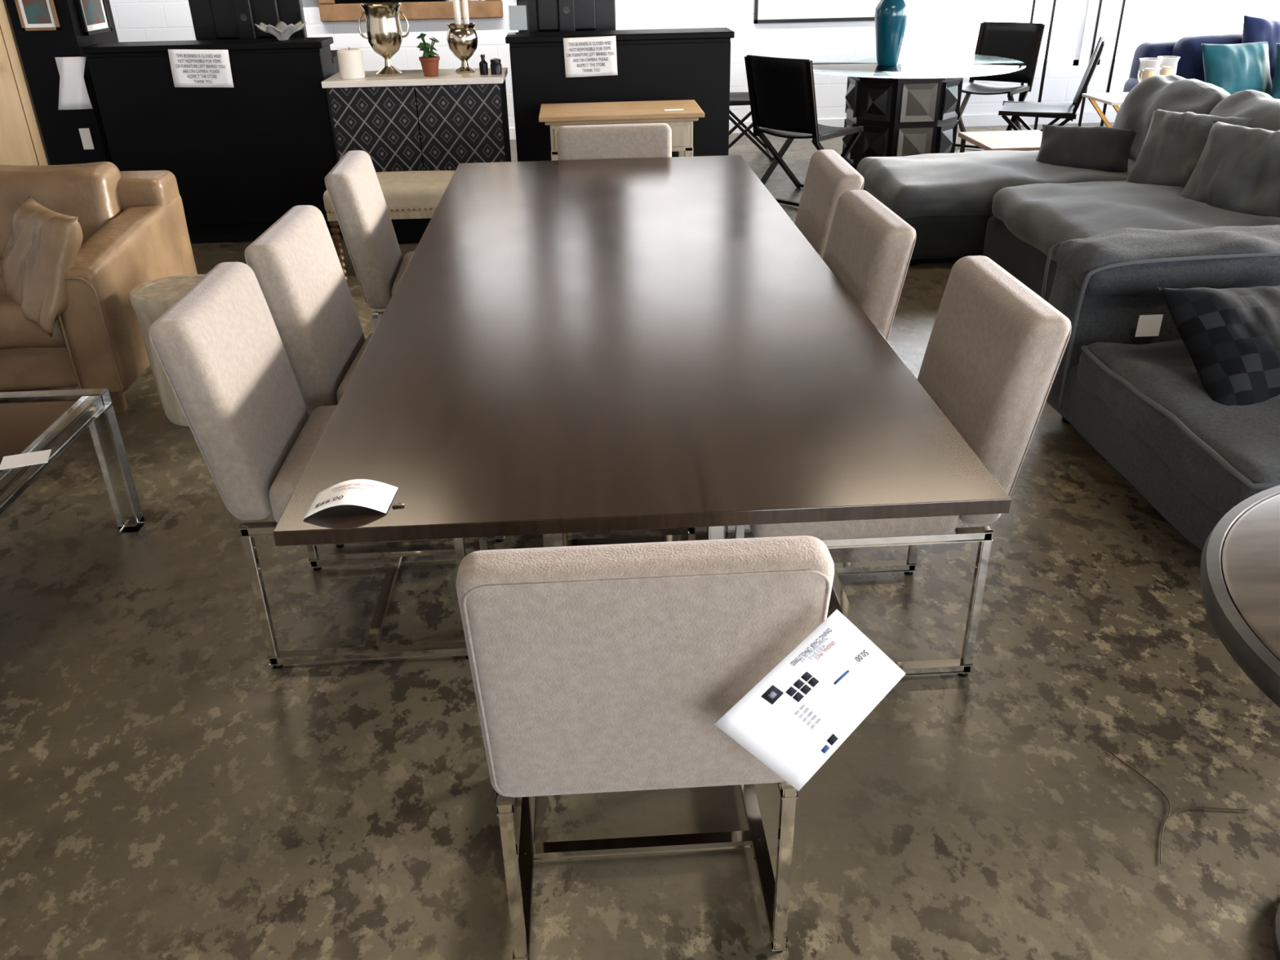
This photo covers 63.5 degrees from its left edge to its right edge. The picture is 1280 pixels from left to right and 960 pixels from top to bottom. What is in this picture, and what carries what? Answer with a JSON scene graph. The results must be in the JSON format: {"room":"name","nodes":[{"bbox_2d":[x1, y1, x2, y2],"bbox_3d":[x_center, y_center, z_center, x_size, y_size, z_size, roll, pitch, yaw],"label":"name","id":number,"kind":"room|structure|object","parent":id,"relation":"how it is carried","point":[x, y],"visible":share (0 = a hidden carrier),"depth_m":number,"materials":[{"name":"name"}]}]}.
{"room":"store","nodes":[
{"label":"store","id":0,"kind":"room"},
{"bbox_2d":[5,0,119,164],"bbox_3d":[-3.378,-3.055,5.877,0.330,3.300,0.580,-2,28,-2],"label":"wall","id":1,"kind":"structure","parent":0,"point":[38,50],"depth_m":5.99,"materials":[{"name":"paint"}]},
{"bbox_2d":[14,0,61,31],"bbox_3d":[-3.360,-2.639,5.751,0.200,0.260,0.020,-2,28,-2],"label":"framed picture","id":2,"kind":"object","parent":1,"relation":"attached to","point":[33,15],"visible":1,"depth_m":5.77,"materials":[{"name":"brown wood"}]},
{"bbox_2d":[22,0,52,23],"bbox_3d":[-3.360,-2.639,5.750,0.130,0.190,0.002,-2,28,-2],"label":"print","id":3,"kind":"object","parent":2,"relation":"attached to","point":[33,11],"depth_m":5.77},
{"bbox_2d":[54,56,93,110],"bbox_3d":[-3.246,-2.264,5.914,0.230,0.280,0.037,-2,28,-2],"label":"wall sconce","id":4,"kind":"object","parent":1,"relation":"attached to","point":[73,92],"visible":1,"depth_m":5.91,"materials":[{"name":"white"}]},
{"bbox_2d":[78,128,94,149],"bbox_3d":[-3.258,-2.008,6.093,0.060,0.120,0.008,-2,28,-2],"label":"switch plate","id":5,"kind":"object","parent":1,"relation":"attached to","point":[85,133],"visible":1,"depth_m":6.09,"materials":[{"name":"plastic"}]},
{"bbox_2d":[75,0,112,35],"bbox_3d":[-3.193,-2.783,6.020,0.020,0.340,0.360,-2,28,-2],"label":"framed picture","id":6,"kind":"object","parent":1,"relation":"attached to","point":[94,16],"visible":1,"depth_m":6.04,"materials":[{"name":"black plastic"}]},
{"bbox_2d":[80,0,105,25],"bbox_3d":[-3.192,-2.783,6.020,0.002,0.240,0.260,-2,28,-2],"label":"print","id":7,"kind":"object","parent":6,"relation":"attached to","point":[93,10],"depth_m":6.05},
{"bbox_2d":[109,0,1131,128],"bbox_3d":[0.563,-4.700,8.872,11.500,3.300,0.180,-2,28,-2],"label":"wall","id":8,"kind":"structure","parent":0,"point":[135,20],"depth_m":9.15,"materials":[{"name":"white"}]},
{"bbox_2d":[317,0,503,22],"bbox_3d":[-1.974,-4.486,8.681,1.560,1.150,0.050,-2,28,-2],"label":"wall mirror","id":9,"kind":"object","parent":8,"relation":"attached to","point":[331,11],"visible":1,"depth_m":8.89,"materials":[{"name":"brown wood"}]},
{"bbox_2d":[508,111,1116,139],"bbox_3d":[0.597,-3.237,9.527,11.500,0.100,0.015,-2,28,-2],"label":"baseboard","id":10,"kind":"structure","parent":8,"relation":"attached to","point":[980,120],"depth_m":9.64,"materials":[{"name":"white paint"}]},
{"bbox_2d":[753,0,879,23],"bbox_3d":[1.571,-4.518,8.915,1.150,1.050,0.020,-2,28,-2],"label":"framed picture","id":11,"kind":"object","parent":8,"relation":"attached to","point":[766,11],"visible":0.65,"depth_m":9.12,"materials":[{"name":"black plastic"}]},
{"bbox_2d":[768,0,870,7],"bbox_3d":[1.571,-4.517,8.914,0.890,0.790,0.002,-2,28,-2],"label":"print","id":12,"kind":"object","parent":11,"relation":"attached to","point":[772,3],"depth_m":9.09,"materials":[{"name":"white paper"}]},
{"bbox_2d":[901,0,1088,66],"bbox_3d":[3.157,-4.896,8.930,1.700,2.500,0.060,-2,28,-2],"label":"frame","id":13,"kind":"object","parent":8,"relation":"attached to","point":[1074,60],"visible":0.42,"depth_m":9.44,"materials":[{"name":"white paint"}]},
{"bbox_2d":[1097,0,1213,65],"bbox_3d":[5.128,-4.981,9.016,1.950,2.500,0.060,-2,28,-2],"label":"frame","id":14,"kind":"object","parent":8,"relation":"attached to","point":[1207,6],"visible":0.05,"depth_m":9.43,"materials":[{"name":"white paint"}]},
{"bbox_2d":[0,122,1279,959],"bbox_3d":[0.991,-0.060,3.649,11.900,0.100,13.800,-2,28,-2],"label":"floor","id":15,"kind":"structure","parent":0,"point":[168,791],"depth_m":2.26,"materials":[{"name":"concrete"}]},
{"bbox_2d":[0,387,145,533],"bbox_3d":[-2.168,0.231,2.609,1.280,0.460,1.180,-2,28,-2],"label":"coffee table","id":16,"kind":"object","parent":15,"relation":"on","point":[31,421],"visible":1,"depth_m":2.96,"materials":[{"name":"silver"}]},
{"bbox_2d":[0,448,51,470],"bbox_3d":[-1.559,-0.052,2.626,0.110,0.002,0.080,-11,29,-18],"label":"price card","id":17,"kind":"object","parent":16,"relation":"on","point":[42,456],"visible":1,"depth_m":2.62,"materials":[{"name":"white paper"}]},
{"bbox_2d":[0,161,197,413],"bbox_3d":[-2.780,-0.779,4.171,1.623,0.825,1.195,-3,28,-4],"label":"leather armchair","id":18,"kind":"object","parent":15,"relation":"on","point":[76,240],"visible":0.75,"depth_m":3.90,"materials":[{"name":"brown leather"}]},
{"bbox_2d":[0,257,66,349],"bbox_3d":[-2.771,-0.721,4.118,1.254,0.230,0.891,-3,28,-4],"label":"seat cushion","id":19,"kind":"object","parent":18,"relation":"on","point":[20,309],"depth_m":3.77,"materials":[{"name":"beige leather"}]},
{"bbox_2d":[0,195,83,337],"bbox_3d":[-2.224,-0.799,3.838,0.520,0.440,0.202,24,11,39],"label":"throw pillow","id":20,"kind":"object","parent":18,"relation":"on","point":[42,274],"depth_m":3.72,"materials":[{"name":"beige leather"}]},
{"bbox_2d":[0,161,122,257],"bbox_3d":[-2.805,-1.077,4.324,1.251,0.437,0.329,-3,28,-4],"label":"cushion","id":21,"kind":"object","parent":18,"relation":"on","point":[91,193],"depth_m":4.23,"materials":[{"name":"beige leather"}]},
{"bbox_2d":[128,274,205,426],"bbox_3d":[-1.695,-0.489,3.926,0.336,0.500,0.336,-2,28,-2],"label":"side table","id":22,"kind":"object","parent":15,"relation":"on","point":[149,300],"visible":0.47,"depth_m":3.81,"materials":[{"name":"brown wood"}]},
{"bbox_2d":[80,36,342,242],"bbox_3d":[-2.471,-2.136,6.433,1.330,1.125,0.850,-2,28,-2],"label":"partition wall","id":23,"kind":"structure","parent":15,"relation":"on","point":[240,157],"depth_m":6.01,"materials":[{"name":"black paint"}]},
{"bbox_2d":[168,48,233,87],"bbox_3d":[-2.479,-2.323,5.846,0.330,0.200,0.009,-1,28,-3],"label":"paper sign","id":24,"kind":"object","parent":23,"relation":"attached to","point":[189,68],"visible":1,"depth_m":5.84,"materials":[{"name":"white paper"}]},
{"bbox_2d":[188,0,307,39],"bbox_3d":[-2.367,-2.863,6.191,0.660,0.610,0.240,-2,28,-2],"label":"cabinet","id":25,"kind":"object","parent":23,"relation":"on","point":[212,20],"visible":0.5,"depth_m":6.21,"materials":[{"name":"black plastic"}]},
{"bbox_2d":[254,21,306,40],"bbox_3d":[-2.046,-2.573,5.934,0.277,0.093,0.284,-2,28,-2],"label":"crystal bowl","id":26,"kind":"object","parent":23,"relation":"on","point":[282,32],"visible":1,"depth_m":5.90,"materials":[{"name":"white"}]},
{"bbox_2d":[330,49,338,63],"bbox_3d":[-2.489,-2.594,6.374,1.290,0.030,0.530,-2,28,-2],"label":"electrical outlet","id":27,"kind":"object","parent":23,"relation":"attached to","point":[334,54],"depth_m":6.28,"materials":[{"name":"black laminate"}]},
{"bbox_2d":[148,262,488,669],"bbox_3d":[-0.724,-0.049,2.604,0.644,0.909,0.505,-2,28,-2],"label":"dining chair","id":28,"kind":"object","parent":15,"relation":"on","point":[220,351],"visible":0.67,"depth_m":2.42,"materials":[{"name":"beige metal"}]},
{"bbox_2d":[324,150,414,329],"bbox_3d":[-0.780,-0.770,3.985,0.644,0.909,0.505,-4,28,-5],"label":"dining chair","id":29,"kind":"object","parent":15,"relation":"on","point":[353,188],"visible":0.52,"depth_m":3.71,"materials":[{"name":"beige fabric"}]},
{"bbox_2d":[244,204,505,547],"bbox_3d":[-0.713,-0.320,3.113,0.644,0.918,0.505,-2,28,-1],"label":"dining chair","id":30,"kind":"object","parent":15,"relation":"on","point":[295,264],"visible":0.43,"depth_m":2.87,"materials":[{"name":"beige fabric"}]},
{"bbox_2d":[323,170,455,280],"bbox_3d":[-1.275,-1.377,5.591,0.720,0.515,0.462,-2,28,-2],"label":"bench","id":31,"kind":"object","parent":15,"relation":"on","point":[413,194],"visible":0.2,"depth_m":5.33,"materials":[{"name":"beige fabric"}]},
{"bbox_2d":[323,170,455,213],"bbox_3d":[-1.278,-1.530,5.512,0.720,0.170,0.460,-2,28,-2],"label":"cushion","id":32,"kind":"object","parent":31,"relation":"on","point":[413,192],"depth_m":5.32,"materials":[{"name":"beige fabric"}]},
{"bbox_2d":[321,67,511,243],"bbox_3d":[-1.274,-1.930,6.196,1.002,0.935,0.500,-2,28,-2],"label":"credenza","id":33,"kind":"object","parent":15,"relation":"on","point":[411,121],"visible":0.43,"depth_m":5.90,"materials":[{"name":"black laminate"}]},
{"bbox_2d":[336,47,364,79],"bbox_3d":[-1.628,-2.351,5.829,0.138,0.162,0.138,-2,28,-2],"label":"pillar candle","id":34,"kind":"object","parent":33,"relation":"on","point":[350,60],"visible":1,"depth_m":5.79,"materials":[{"name":"beige wax"}]},
{"bbox_2d":[358,2,408,76],"bbox_3d":[-1.446,-2.500,5.876,0.230,0.375,0.230,22,35,37],"label":"urn","id":35,"kind":"object","parent":33,"relation":"on","point":[384,29],"visible":1,"depth_m":5.80,"materials":[{"name":"gold metal"}]},
{"bbox_2d":[416,32,439,76],"bbox_3d":[-1.190,-2.398,5.835,0.135,0.224,0.181,-2,28,-2],"label":"potted plant","id":36,"kind":"object","parent":33,"relation":"on","point":[429,62],"visible":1,"depth_m":5.82,"materials":[{"name":"green plant"}]},
{"bbox_2d":[446,0,478,73],"bbox_3d":[-1.020,-2.579,5.920,0.180,0.460,0.180,-2,28,-2],"label":"vase","id":37,"kind":"object","parent":33,"relation":"on","point":[462,38],"visible":1,"depth_m":5.88,"materials":[{"name":"gold metal"}]},
{"bbox_2d":[453,0,461,24],"bbox_3d":[-1.036,-2.654,5.849,0.035,0.260,0.036,-2,28,-2],"label":"taper candle","id":38,"kind":"object","parent":37,"relation":"on","point":[455,2],"depth_m":5.84,"materials":[{"name":"beige wax"}]},
{"bbox_2d":[458,0,462,24],"bbox_3d":[-1.039,-2.666,5.903,0.035,0.230,0.036,-2,28,-2],"label":"taper candle","id":39,"kind":"object","parent":37,"relation":"on","point":[459,0],"depth_m":5.89,"materials":[{"name":"beige wax"}]},
{"bbox_2d":[461,0,469,24],"bbox_3d":[-0.991,-2.642,5.889,0.036,0.200,0.034,-2,28,-2],"label":"taper candle","id":40,"kind":"object","parent":37,"relation":"on","point":[464,2],"depth_m":5.87,"materials":[{"name":"beige wax"}]},
{"bbox_2d":[479,54,488,75],"bbox_3d":[-0.889,-2.357,5.874,0.048,0.105,0.048,-2,28,-2],"label":"bottle","id":41,"kind":"object","parent":33,"relation":"on","point":[483,68],"visible":1,"depth_m":5.86,"materials":[{"name":"black plastic"}]},
{"bbox_2d":[489,57,502,75],"bbox_3d":[-0.819,-2.352,5.882,0.064,0.085,0.064,-2,28,-2],"label":"jar","id":42,"kind":"object","parent":33,"relation":"on","point":[495,65],"visible":1,"depth_m":5.86,"materials":[{"name":"black plastic"}]},
{"bbox_2d":[556,123,671,160],"bbox_3d":[-0.091,-1.040,4.504,0.505,0.882,0.644,-2,28,-2],"label":"dining chair","id":43,"kind":"object","parent":15,"relation":"on","point":[584,142],"visible":0.23,"depth_m":4.52,"materials":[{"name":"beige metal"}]},
{"bbox_2d":[505,27,734,161],"bbox_3d":[-0.126,-2.238,6.535,1.310,1.125,0.850,-2,28,-2],"label":"partition wall","id":44,"kind":"structure","parent":15,"relation":"on","point":[664,64],"depth_m":6.02,"materials":[{"name":"black paint"}]},
{"bbox_2d":[506,1,529,34],"bbox_3d":[-0.708,-2.683,6.010,0.120,0.170,0.080,-2,28,-2],"label":"acrylic sign holder","id":45,"kind":"object","parent":44,"relation":"on","point":[517,11],"visible":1,"depth_m":6.01,"materials":[{"name":"white"}]},
{"bbox_2d":[516,0,616,31],"bbox_3d":[-0.451,-2.946,6.274,0.600,0.610,0.240,-2,28,-2],"label":"cabinet","id":46,"kind":"object","parent":44,"relation":"on","point":[544,15],"visible":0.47,"depth_m":6.31,"materials":[{"name":"black plastic"}]},
{"bbox_2d":[563,35,617,77],"bbox_3d":[-0.283,-2.427,5.937,0.300,0.210,0.009,-3,28,-2],"label":"paper sign","id":47,"kind":"object","parent":44,"relation":"attached to","point":[589,56],"visible":1,"depth_m":5.94,"materials":[{"name":"white paper"}]},
{"bbox_2d":[509,38,730,47],"bbox_3d":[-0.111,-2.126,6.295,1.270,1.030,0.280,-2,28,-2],"label":"countertop","id":48,"kind":"structure","parent":44,"relation":"on","point":[706,40],"depth_m":5.94,"materials":[{"name":"black laminate"}]},
{"bbox_2d":[538,99,704,160],"bbox_3d":[-0.101,-1.647,5.755,0.860,0.800,0.500,-2,28,-2],"label":"console table","id":49,"kind":"object","parent":15,"relation":"on","point":[680,122],"visible":0.46,"depth_m":5.44,"materials":[{"name":"brown wood"}]},
{"bbox_2d":[664,109,683,111],"bbox_3d":[0.179,-1.950,5.457,0.100,0.002,0.040,-2,28,-2],"label":"price card","id":50,"kind":"object","parent":49,"relation":"on","point":[664,109],"visible":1,"depth_m":5.45,"materials":[{"name":"white paper"}]},
{"bbox_2d":[273,155,1011,547],"bbox_3d":[-0.072,-0.330,3.280,1.224,0.762,3.146,-2,28,-2],"label":"dining table","id":51,"kind":"object","parent":15,"relation":"on","point":[563,347],"visible":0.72,"depth_m":2.23,"materials":[{"name":"brown wood"}]},
{"bbox_2d":[302,479,404,519],"bbox_3d":[-0.483,0.029,1.758,0.164,0.024,0.090,-4,28,-6],"label":"price tag","id":52,"kind":"object","parent":51,"relation":"on","point":[371,494],"visible":1,"depth_m":1.75,"materials":[{"name":"white paper"}]},
{"bbox_2d":[455,535,834,959],"bbox_3d":[-0.001,0.359,1.823,0.505,0.882,0.644,-2,28,-2],"label":"dining chair","id":53,"kind":"object","parent":15,"relation":"on","point":[599,668],"visible":0.84,"depth_m":1.44,"materials":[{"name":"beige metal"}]},
{"bbox_2d":[714,608,905,791],"bbox_3d":[0.231,0.308,1.418,0.256,0.334,0.024,1,28,3],"label":"price tag","id":54,"kind":"object","parent":53,"relation":"hanging from","point":[802,710],"visible":1,"depth_m":1.42,"materials":[{"name":"white paper"}]},
{"bbox_2d":[728,92,774,161],"bbox_3d":[0.775,-3.086,8.332,0.649,0.931,0.535,0,28,2],"label":"sling chair","id":55,"kind":"object","parent":15,"relation":"on","point":[735,98],"visible":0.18,"depth_m":8.31,"materials":[{"name":"black metal"}]},
{"bbox_2d":[686,189,916,533],"bbox_3d":[0.406,-0.357,3.140,0.644,0.918,0.505,-3,28,-4],"label":"dining chair","id":56,"kind":"object","parent":15,"relation":"on","point":[869,247],"visible":0.26,"depth_m":2.84,"materials":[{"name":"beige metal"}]},
{"bbox_2d":[744,54,864,206],"bbox_3d":[1.082,-2.339,6.892,0.649,0.931,0.535,-24,35,-37],"label":"sling chair","id":57,"kind":"object","parent":15,"relation":"on","point":[782,94],"visible":0.81,"depth_m":6.67,"materials":[{"name":"black fabric"}]},
{"bbox_2d":[795,149,864,258],"bbox_3d":[0.418,-0.696,3.798,0.644,0.909,0.505,-2,28,-1],"label":"dining chair","id":58,"kind":"object","parent":15,"relation":"on","point":[828,175],"visible":0.26,"depth_m":3.55,"materials":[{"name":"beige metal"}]},
{"bbox_2d":[735,255,1071,676],"bbox_3d":[0.558,-0.025,2.509,0.644,0.909,0.505,-2,28,-2],"label":"dining chair","id":59,"kind":"object","parent":15,"relation":"on","point":[995,346],"visible":0.47,"depth_m":2.30,"materials":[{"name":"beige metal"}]},
{"bbox_2d":[803,51,1026,169],"bbox_3d":[1.991,-2.777,7.890,1.700,0.750,1.700,-2,28,-2],"label":"glass dining table","id":60,"kind":"object","parent":15,"relation":"on","point":[910,107],"visible":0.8,"depth_m":7.57,"materials":[{"name":"white"}]},
{"bbox_2d":[874,0,909,66],"bbox_3d":[1.815,-3.303,7.492,0.240,0.556,0.240,-2,28,-2],"label":"vase","id":61,"kind":"object","parent":60,"relation":"on","point":[891,16],"visible":1,"depth_m":7.43,"materials":[{"name":"teal ceramic"}]},
{"bbox_2d":[955,22,1045,149],"bbox_3d":[2.941,-3.288,8.635,0.535,0.931,0.649,18,33,32],"label":"sling chair","id":62,"kind":"object","parent":15,"relation":"on","point":[1021,42],"visible":0.66,"depth_m":8.66,"materials":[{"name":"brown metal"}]},
{"bbox_2d":[958,129,1042,152],"bbox_3d":[2.407,-1.990,6.713,0.540,0.430,0.620,-2,28,-2],"label":"side table","id":63,"kind":"object","parent":15,"relation":"on","point":[1025,140],"visible":0.34,"depth_m":6.62,"materials":[{"name":"beige stone"}]},
{"bbox_2d":[997,35,1107,131],"bbox_3d":[2.959,-2.704,7.517,0.649,0.931,0.535,9,29,19],"label":"sling chair","id":64,"kind":"object","parent":15,"relation":"on","point":[1057,111],"visible":0.66,"depth_m":7.44,"materials":[{"name":"brown metal"}]},
{"bbox_2d":[856,74,1279,302],"bbox_3d":[2.369,-1.450,5.205,2.062,0.872,2.521,-2,28,-2],"label":"sectional sofa","id":65,"kind":"object","parent":15,"relation":"on","point":[1179,153],"visible":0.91,"depth_m":5.21,"materials":[{"name":"grey fabric"}]},
{"bbox_2d":[856,150,1136,218],"bbox_3d":[2.141,-1.690,5.865,1.683,0.244,0.978,-2,28,-2],"label":"cushion","id":66,"kind":"object","parent":65,"relation":"on","point":[955,185],"depth_m":5.59,"materials":[{"name":"grey fabric"}]},
{"bbox_2d":[1035,124,1137,172],"bbox_3d":[2.467,-1.830,5.753,0.500,0.300,0.161,12,-15,24],"label":"throw pillow","id":67,"kind":"object","parent":65,"relation":"on","point":[1091,148],"depth_m":5.68,"materials":[{"name":"grey fabric"}]},
{"bbox_2d":[991,180,1279,262],"bbox_3d":[2.473,-1.200,4.892,1.287,0.259,1.263,-2,28,-2],"label":"seat cushion","id":68,"kind":"object","parent":65,"relation":"on","point":[1032,219],"depth_m":4.81,"materials":[{"name":"grey fabric"}]},
{"bbox_2d":[1111,74,1230,160],"bbox_3d":[2.985,-1.963,5.800,0.441,0.518,0.892,-2,28,-2],"label":"cushion","id":69,"kind":"object","parent":65,"relation":"on","point":[1171,92],"depth_m":5.73,"materials":[{"name":"grey fabric"}]},
{"bbox_2d":[1125,108,1252,187],"bbox_3d":[2.743,-1.603,5.129,0.560,0.440,0.260,25,8,41],"label":"throw pillow","id":70,"kind":"object","parent":65,"relation":"on","point":[1175,142],"depth_m":5.11,"materials":[{"name":"grey fabric"}]},
{"bbox_2d":[1179,120,1279,217],"bbox_3d":[2.789,-1.397,4.731,0.249,0.440,0.560,14,14,-40],"label":"throw pillow","id":71,"kind":"object","parent":65,"relation":"on","point":[1236,174],"depth_m":4.69,"materials":[{"name":"grey fabric"}]},
{"bbox_2d":[1208,89,1279,131],"bbox_3d":[3.024,-1.601,5.090,0.453,0.522,0.859,-2,28,-2],"label":"cushion","id":72,"kind":"object","parent":65,"relation":"on","point":[1251,108],"depth_m":5.03,"materials":[{"name":"grey fabric"}]},
{"bbox_2d":[1017,0,1125,129],"bbox_3d":[3.529,-3.813,8.356,0.580,2.100,0.420,-2,28,-2],"label":"etagere","id":73,"kind":"object","parent":15,"relation":"on","point":[1122,7],"visible":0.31,"depth_m":8.43,"materials":[{"name":"brown metal"}]},
{"bbox_2d":[1081,92,1128,127],"bbox_3d":[3.324,-2.267,7.002,0.600,0.619,0.440,-2,28,-2],"label":"side table","id":74,"kind":"object","parent":15,"relation":"on","point":[1114,99],"visible":0.33,"depth_m":6.93,"materials":[{"name":"wood"}]},
{"bbox_2d":[1137,57,1163,83],"bbox_3d":[3.336,-2.645,6.806,0.140,0.230,0.140,-2,28,-2],"label":"lamp","id":75,"kind":"object","parent":74,"relation":"on","point":[1148,67],"visible":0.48,"depth_m":6.74,"materials":[{"name":"white"}]},
{"bbox_2d":[1157,56,1180,75],"bbox_3d":[3.491,-2.689,6.883,0.140,0.230,0.140,-2,28,-2],"label":"lamp","id":76,"kind":"object","parent":74,"relation":"on","point":[1168,65],"visible":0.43,"depth_m":6.81,"materials":[{"name":"white"}]},
{"bbox_2d":[1040,224,1279,551],"bbox_3d":[2.217,-0.359,3.175,1.498,0.824,1.374,-2,28,-2],"label":"sofa","id":77,"kind":"object","parent":15,"relation":"on","point":[1169,368],"visible":0.89,"depth_m":3.15,"materials":[{"name":"grey fabric"}]},
{"bbox_2d":[1077,339,1279,513],"bbox_3d":[2.207,-0.195,3.086,1.450,0.249,1.061,-2,28,-2],"label":"seat cushion","id":78,"kind":"object","parent":77,"relation":"on","point":[1214,442],"depth_m":2.96,"materials":[{"name":"grey fabric"}]},
{"bbox_2d":[1158,284,1279,405],"bbox_3d":[1.862,-0.388,3.107,0.520,0.180,0.480,-5,66,-15],"label":"patchwork pillow","id":79,"kind":"object","parent":77,"relation":"on","point":[1231,336],"depth_m":3.03,"materials":[{"name":"grey fabric"}]},
{"bbox_2d":[1106,751,1248,863],"bbox_3d":[1.119,0.664,2.143,0.246,0.003,0.311,-2,28,-2],"label":"cord","id":80,"kind":"object","parent":15,"relation":"on","point":[1180,810],"visible":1,"depth_m":2.12,"materials":[{"name":"brown plastic"}]},
{"bbox_2d":[1120,14,1279,106],"bbox_3d":[4.760,-2.811,7.518,2.188,1.054,1.004,-2,28,-2],"label":"sofa","id":81,"kind":"object","parent":15,"relation":"on","point":[1250,60],"visible":0.45,"depth_m":7.28,"materials":[{"name":"fabric"}]},
{"bbox_2d":[1172,33,1274,84],"bbox_3d":[4.315,-3.028,7.575,0.857,0.453,0.289,-2,28,-2],"label":"cushion","id":82,"kind":"object","parent":81,"relation":"on","point":[1189,49],"depth_m":7.44,"materials":[{"name":"blue fabric"}]},
{"bbox_2d":[1200,41,1272,94],"bbox_3d":[4.189,-2.859,7.258,0.560,0.420,0.193,-8,4,-13],"label":"pillow","id":83,"kind":"object","parent":81,"relation":"on","point":[1245,65],"depth_m":7.18,"materials":[{"name":"fabric"}]},
{"bbox_2d":[1241,14,1279,75],"bbox_3d":[4.504,-3.089,7.385,0.500,0.400,0.192,0,9,-10],"label":"pillow","id":84,"kind":"object","parent":81,"relation":"on","point":[1255,30],"depth_m":7.29,"materials":[{"name":"fabric"}]},
{"bbox_2d":[1270,42,1279,98],"bbox_3d":[4.657,-2.783,7.182,0.560,0.420,0.193,10,-4,-3],"label":"pillow","id":85,"kind":"object","parent":81,"relation":"on","point":[1274,51],"depth_m":7.16,"materials":[{"name":"fabric"}]},
{"bbox_2d":[1200,484,1279,959],"bbox_3d":[1.342,0.538,1.589,1.010,0.734,1.010,-2,28,-2],"label":"round dining table","id":86,"kind":"object","parent":15,"relation":"on","point":[1240,571],"visible":1,"depth_m":1.55,"materials":[{"name":"wood"}]},
{"bbox_3d":[-4.269,-2.954,5.719,1.430,3.300,0.150,-2,28,-2],"label":"wall partition","id":87,"kind":"structure","parent":0,"visible":0},
{"bbox_2d":[0,0,50,165],"bbox_3d":[-4.056,-2.404,5.868,1.020,2.180,0.113,-2,28,-2],"label":"door","id":88,"kind":"structure","parent":87,"relation":"in","point":[6,24],"depth_m":5.98,"materials":[{"name":"brown wood"}]},
{"bbox_2d":[0,25,39,165],"bbox_3d":[-4.048,-2.389,5.915,0.880,2.090,0.040,-2,28,-2],"label":"door leaf","id":89,"kind":"structure","parent":88,"relation":"attached to","point":[16,144],"depth_m":6.07,"materials":[{"name":"brown wood"}]},
{"label":"outside","id":90,"kind":"structure","parent":0,"visible":0},
{"bbox_2d":[902,0,1279,60],"bbox_3d":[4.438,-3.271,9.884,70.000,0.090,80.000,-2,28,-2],"label":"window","id":91,"kind":"structure","parent":90,"point":[948,26],"depth_m":22.35,"materials":[{"name":"glass"}]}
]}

